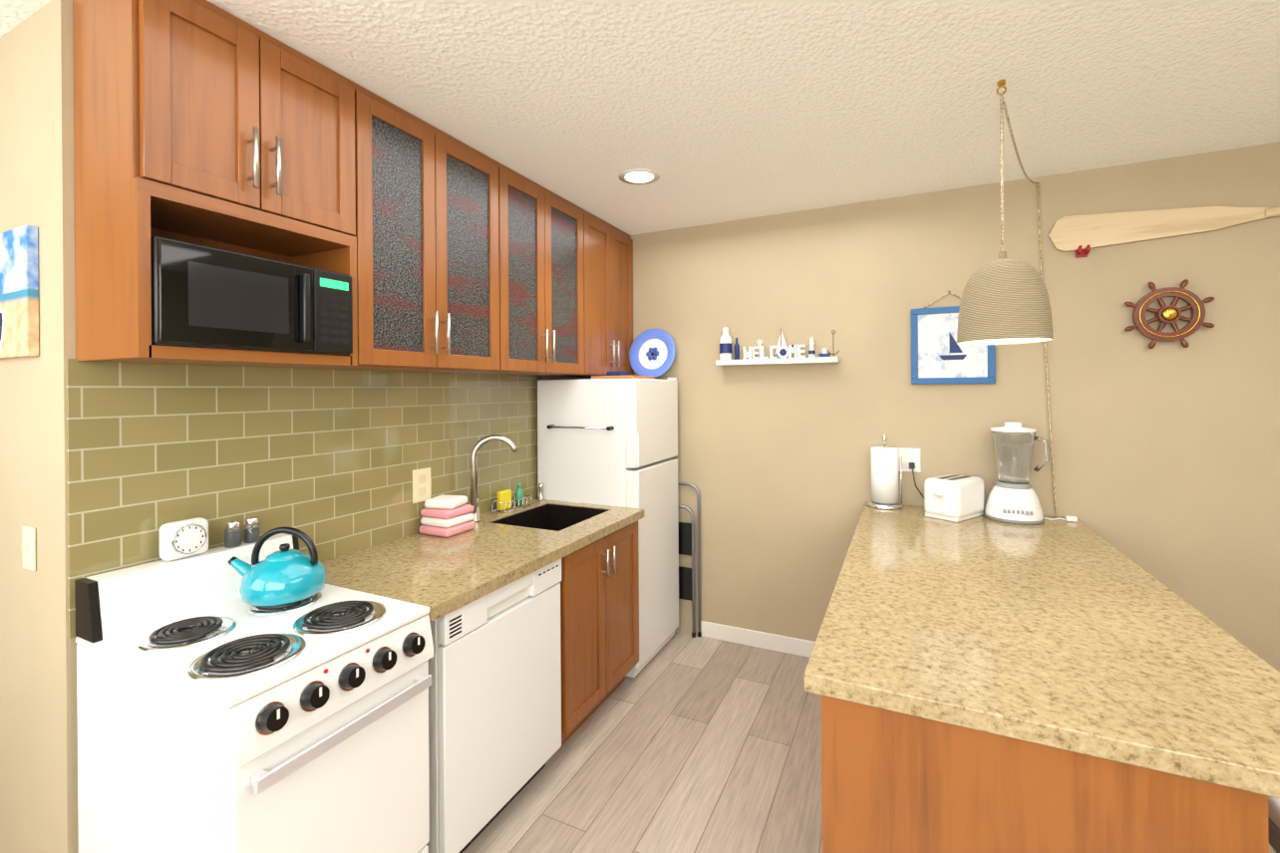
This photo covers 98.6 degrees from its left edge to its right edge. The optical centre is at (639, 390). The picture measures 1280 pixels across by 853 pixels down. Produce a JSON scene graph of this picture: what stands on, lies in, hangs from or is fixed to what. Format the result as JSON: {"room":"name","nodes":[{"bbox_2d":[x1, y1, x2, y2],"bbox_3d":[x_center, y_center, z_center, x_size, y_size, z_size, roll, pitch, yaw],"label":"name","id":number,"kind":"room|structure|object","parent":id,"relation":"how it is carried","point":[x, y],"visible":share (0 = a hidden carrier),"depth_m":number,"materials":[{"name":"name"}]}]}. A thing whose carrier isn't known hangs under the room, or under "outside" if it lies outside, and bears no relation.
{"room":"kitchen","nodes":[
{"label":"kitchen","id":0,"kind":"room"},
{"bbox_2d":[0,0,78,852],"bbox_3d":[-2.480,0.271,1.948,2.300,2.549,0.100,0,0,26],"label":"wall","id":1,"kind":"structure","parent":0,"point":[38,741],"depth_m":1.47,"materials":[{"name":"beige paint"}]},
{"bbox_2d":[0,224,38,358],"bbox_3d":[-1.761,-0.262,1.529,0.352,0.345,0.025,0,0,26],"label":"canvas art","id":2,"kind":"object","parent":1,"relation":"attached to","point":[19,292],"visible":1,"depth_m":1.46,"materials":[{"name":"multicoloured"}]},
{"bbox_2d":[21,525,35,571],"bbox_3d":[-1.655,0.427,1.485,0.072,0.116,0.016,0,0,26],"label":"switch plate","id":3,"kind":"object","parent":1,"relation":"attached to","point":[29,545],"visible":1,"depth_m":1.48,"materials":[{"name":"beige plastic"}]},
{"bbox_2d":[541,375,591,379],"bbox_3d":[-0.921,0.260,2.648,0.100,2.549,2.516,0,0,26],"label":"wall","id":4,"kind":"structure","parent":0,"point":[557,378],"depth_m":3.44,"materials":[{"name":"beige paint"}]},
{"bbox_2d":[72,0,363,259],"bbox_3d":[-1.193,-0.736,1.608,0.323,0.547,0.570,0,0,26],"label":"upper cabinet","id":5,"kind":"object","parent":4,"relation":"attached to","point":[204,123],"depth_m":1.44,"materials":[{"name":"brown wood"}]},
{"bbox_2d":[66,358,541,639],"bbox_3d":[-1.019,0.273,2.319,0.008,0.715,2.028,0,0,26],"label":"tile backsplash","id":6,"kind":"structure","parent":4,"relation":"attached to","point":[327,462],"depth_m":1.87,"materials":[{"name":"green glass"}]},
{"bbox_2d":[412,467,430,503],"bbox_3d":[-0.959,0.418,2.423,0.006,0.145,0.100,0,0,26],"label":"outlet","id":7,"kind":"object","parent":6,"relation":"attached to","point":[421,484],"visible":0.92,"depth_m":2.42,"materials":[{"name":"beige plastic"}]},
{"bbox_2d":[272,87,515,374],"bbox_3d":[-0.916,-0.546,2.180,0.323,0.932,0.818,0,0,26],"label":"upper cabinet","id":8,"kind":"object","parent":4,"relation":"attached to","point":[432,276],"depth_m":2.05,"materials":[{"name":"brown wood"}]},
{"bbox_2d":[150,236,352,355],"bbox_3d":[-1.155,-0.238,1.591,0.343,0.259,0.512,0,0,26],"label":"microwave","id":9,"kind":"object","parent":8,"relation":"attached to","point":[202,296],"visible":0.83,"depth_m":1.47,"materials":[{"name":"black plastic"}]},
{"bbox_2d":[511,169,595,377],"bbox_3d":[-0.610,-0.549,2.812,0.323,0.932,0.823,0,0,26],"label":"upper cabinet","id":10,"kind":"object","parent":4,"relation":"attached to","point":[551,234],"depth_m":2.77,"materials":[{"name":"brown wood"}]},
{"bbox_2d":[591,214,634,375],"bbox_3d":[-0.336,-0.551,3.380,0.323,0.932,0.675,0,0,26],"label":"upper cabinet","id":11,"kind":"object","parent":4,"relation":"attached to","point":[611,247],"depth_m":3.35,"materials":[{"name":"brown wood"}]},
{"bbox_2d":[0,0,1279,235],"bbox_3d":[-0.499,-1.066,1.124,6.600,0.100,5.083,0,0,26],"label":"ceiling","id":12,"kind":"structure","parent":0,"point":[710,112],"depth_m":1.85,"materials":[{"name":"white paint"}]},
{"bbox_2d":[619,168,659,184],"bbox_3d":[-0.004,-1.017,2.623,0.196,0.006,0.196,0,0,26],"label":"recessed light","id":13,"kind":"object","parent":12,"relation":"in","point":[639,176],"visible":1,"depth_m":2.62,"materials":[{"name":"white glass"}]},
{"bbox_2d":[957,79,1057,514],"bbox_3d":[1.510,-0.218,2.202,0.489,1.624,1.200,0,0,26],"label":"pendant lamp","id":14,"kind":"object","parent":12,"relation":"hanging from","point":[1005,300],"visible":1,"depth_m":1.75,"materials":[{"name":"wicker"}]},
{"bbox_2d":[462,631,822,852],"bbox_3d":[-1.192,1.588,1.470,5.020,0.100,5.083,0,0,26],"label":"floor","id":15,"kind":"structure","parent":0,"point":[683,743],"depth_m":2.22,"materials":[{"name":"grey wood"}]},
{"bbox_2d":[74,533,433,852],"bbox_3d":[-0.997,1.007,1.479,0.715,1.058,0.525,0,0,26],"label":"stove","id":16,"kind":"object","parent":15,"relation":"on","point":[216,714],"visible":0.85,"depth_m":1.32,"materials":[{"name":"white metal"}]},
{"bbox_2d":[159,517,208,561],"bbox_3d":[-1.305,0.427,1.580,0.064,0.105,0.110,0,0,26],"label":"timer","id":17,"kind":"object","parent":16,"relation":"on","point":[179,539],"visible":1,"depth_m":1.56,"materials":[{"name":"white plastic"}]},
{"bbox_2d":[224,519,241,548],"bbox_3d":[-1.252,0.439,1.693,0.042,0.079,0.042,0,0,26],"label":"shaker","id":18,"kind":"object","parent":16,"relation":"on","point":[232,534],"visible":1,"depth_m":1.68,"materials":[{"name":"grey glass"}]},
{"bbox_2d":[243,516,260,543],"bbox_3d":[-1.228,0.439,1.742,0.042,0.079,0.042,0,0,26],"label":"shaker","id":19,"kind":"object","parent":16,"relation":"on","point":[251,527],"visible":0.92,"depth_m":1.73,"materials":[{"name":"white glass"}]},
{"bbox_2d":[228,526,326,607],"bbox_3d":[-1.061,0.501,1.623,0.259,0.202,0.216,0,0,26],"label":"kettle","id":20,"kind":"object","parent":16,"relation":"on","point":[284,574],"visible":1,"depth_m":1.56,"materials":[{"name":"teal metal"}]},
{"bbox_2d":[321,498,643,852],"bbox_3d":[-0.593,1.077,2.364,0.707,0.912,1.413,0,0,26],"label":"kitchen counter","id":21,"kind":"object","parent":15,"relation":"on","point":[533,615],"depth_m":2.01,"materials":[{"name":"stone"}]},
{"bbox_2d":[419,494,475,537],"bbox_3d":[-0.846,0.546,2.421,0.170,0.150,0.175,0,0,26],"label":"dish towels","id":22,"kind":"object","parent":21,"relation":"on","point":[447,515],"visible":1,"depth_m":2.36,"materials":[{"name":"pink fabric"}]},
{"bbox_2d":[470,434,517,522],"bbox_3d":[-0.713,0.416,2.610,0.207,0.409,0.178,0,0,26],"label":"faucet","id":23,"kind":"object","parent":21,"relation":"on","point":[480,444],"visible":0.92,"depth_m":2.61,"materials":[{"name":"silver metal"}]},
{"bbox_2d":[491,482,531,513],"bbox_3d":[-0.670,0.557,2.883,0.089,0.124,0.214,0,0,26],"label":"sponge caddy","id":24,"kind":"object","parent":21,"relation":"on","point":[503,501],"visible":1,"depth_m":2.85,"materials":[{"name":"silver metal"}]},
{"bbox_2d":[537,483,544,500],"bbox_3d":[-0.561,0.572,3.114,0.038,0.093,0.038,0,0,26],"label":"sprayer","id":25,"kind":"object","parent":21,"relation":"on","point":[540,488],"visible":0.96,"depth_m":3.10,"materials":[{"name":"silver metal"}]},
{"bbox_2d":[537,377,678,677],"bbox_3d":[-0.176,0.728,3.261,0.642,1.602,0.645,0,0,26],"label":"fridge","id":26,"kind":"object","parent":15,"relation":"on","point":[608,442],"visible":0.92,"depth_m":3.04,"materials":[{"name":"white metal"}]},
{"bbox_2d":[591,371,654,379],"bbox_3d":[-0.096,-0.085,3.166,0.260,0.044,0.300,0,0,26],"label":"serving board","id":27,"kind":"object","parent":26,"relation":"on","point":[617,375],"visible":0.83,"depth_m":3.08,"materials":[{"name":"brown wood"}]},
{"bbox_2d":[629,328,675,377],"bbox_3d":[0.077,-0.234,3.478,0.324,0.318,0.077,0,0,26],"label":"decorative plate","id":28,"kind":"object","parent":26,"relation":"on","point":[652,352],"visible":0.98,"depth_m":3.49,"materials":[{"name":"blue ceramic"}]},
{"bbox_2d":[677,481,701,638],"bbox_3d":[0.175,1.052,3.487,0.437,0.950,0.046,0,0,26],"label":"step stool","id":29,"kind":"object","parent":15,"relation":"on","point":[686,547],"visible":0.44,"depth_m":3.41,"materials":[{"name":"grey metal"}]},
{"bbox_2d":[821,696,1269,852],"bbox_3d":[0.941,1.087,1.527,0.694,0.872,1.075,0,0,26],"label":"base cabinet","id":30,"kind":"object","parent":15,"relation":"on","point":[890,784],"depth_m":1.06,"materials":[{"name":"brown wood"}]},
{"bbox_2d":[803,501,1279,800],"bbox_3d":[1.211,0.629,1.900,0.929,0.040,2.009,0,0,26],"label":"countertop","id":31,"kind":"structure","parent":30,"relation":"on","point":[1045,635],"depth_m":1.28,"materials":[{"name":"beige stone"}]},
{"bbox_2d":[867,434,903,510],"bbox_3d":[1.279,0.417,2.878,0.172,0.378,0.172,0,0,26],"label":"paper towel holder","id":32,"kind":"object","parent":31,"relation":"on","point":[884,477],"visible":1,"depth_m":2.82,"materials":[{"name":"white paper"}]},
{"bbox_2d":[909,462,984,522],"bbox_3d":[1.494,0.492,2.684,0.326,0.227,0.334,0,0,26],"label":"toaster","id":33,"kind":"object","parent":31,"relation":"on","point":[955,497],"visible":1,"depth_m":2.58,"materials":[{"name":"white plastic"}]},
{"bbox_2d":[984,422,1049,525],"bbox_3d":[1.762,0.376,2.578,0.254,0.454,0.232,0,0,26],"label":"blender","id":34,"kind":"object","parent":31,"relation":"on","point":[1013,498],"visible":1,"depth_m":2.52,"materials":[{"name":"grey plastic"}]},
{"bbox_2d":[1043,515,1077,522],"bbox_3d":[1.923,0.591,2.562,0.177,0.022,0.047,0,0,26],"label":"cord","id":35,"kind":"object","parent":31,"relation":"on","point":[1072,518],"visible":0.81,"depth_m":2.52,"materials":[{"name":"white plastic"}]},
{"bbox_2d":[631,142,1279,672],"bbox_3d":[1.584,0.243,2.891,4.400,2.549,0.100,0,0,26],"label":"wall","id":36,"kind":"structure","parent":0,"point":[1167,464],"depth_m":2.77,"materials":[{"name":"beige paint"}]},
{"bbox_2d":[700,621,815,657],"bbox_3d":[1.918,1.468,2.671,3.420,0.095,0.013,0,0,26],"label":"baseboard","id":37,"kind":"structure","parent":36,"relation":"attached to","point":[778,643],"depth_m":3.25,"materials":[{"name":"white wood"}]},
{"bbox_2d":[715,356,839,365],"bbox_3d":[0.779,-0.165,3.163,0.682,0.030,0.104,0,0,26],"label":"floating shelf","id":38,"kind":"object","parent":36,"relation":"attached to","point":[819,360],"visible":1,"depth_m":3.11,"materials":[{"name":"white wood"}]},
{"bbox_2d":[719,327,839,360],"bbox_3d":[0.787,-0.279,3.162,0.676,0.197,0.076,0,0,26],"label":"decor","id":39,"kind":"object","parent":38,"relation":"on","point":[783,351],"visible":0.92,"depth_m":3.19,"materials":[{"name":"white"}]},
{"bbox_2d":[898,447,921,472],"bbox_3d":[1.420,0.368,2.909,0.112,0.124,0.008,0,0,26],"label":"outlet","id":40,"kind":"object","parent":36,"relation":"attached to","point":[907,456],"visible":0.83,"depth_m":2.91,"materials":[{"name":"white plastic"}]},
{"bbox_2d":[911,291,995,384],"bbox_3d":[1.594,-0.271,2.815,0.375,0.476,0.022,0,0,26],"label":"picture frame","id":41,"kind":"object","parent":36,"relation":"attached to","point":[939,355],"visible":0.79,"depth_m":2.83,"materials":[{"name":"blue"}]},
{"bbox_2d":[1048,206,1279,258],"bbox_3d":[2.685,-0.728,2.272,1.628,0.196,0.067,0,0,26],"label":"oar","id":42,"kind":"object","parent":36,"relation":"attached to","point":[1082,235],"visible":0.98,"depth_m":2.48,"materials":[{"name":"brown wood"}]},
{"bbox_2d":[1124,279,1214,348],"bbox_3d":[2.337,-0.335,2.437,0.301,0.301,0.056,0,0,26],"label":"wheel","id":43,"kind":"object","parent":36,"relation":"attached to","point":[1170,314],"visible":0.98,"depth_m":2.42,"materials":[{"name":"brown wood"}]},
{"bbox_2d":[1269,844,1276,852],"bbox_3d":[1.779,1.569,0.035,1.580,0.100,5.083,0,0,26],"label":"floor carpet","id":44,"kind":"object","parent":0,"point":[1271,850],"depth_m":1.81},
{"bbox_2d":[1268,795,1279,852],"bbox_3d":[1.519,1.183,1.135,0.466,0.677,0.466,0,0,26],"label":"bar stool","id":45,"kind":"object","parent":44,"relation":"on","point":[1274,821],"depth_m":1.14,"materials":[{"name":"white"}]}
]}

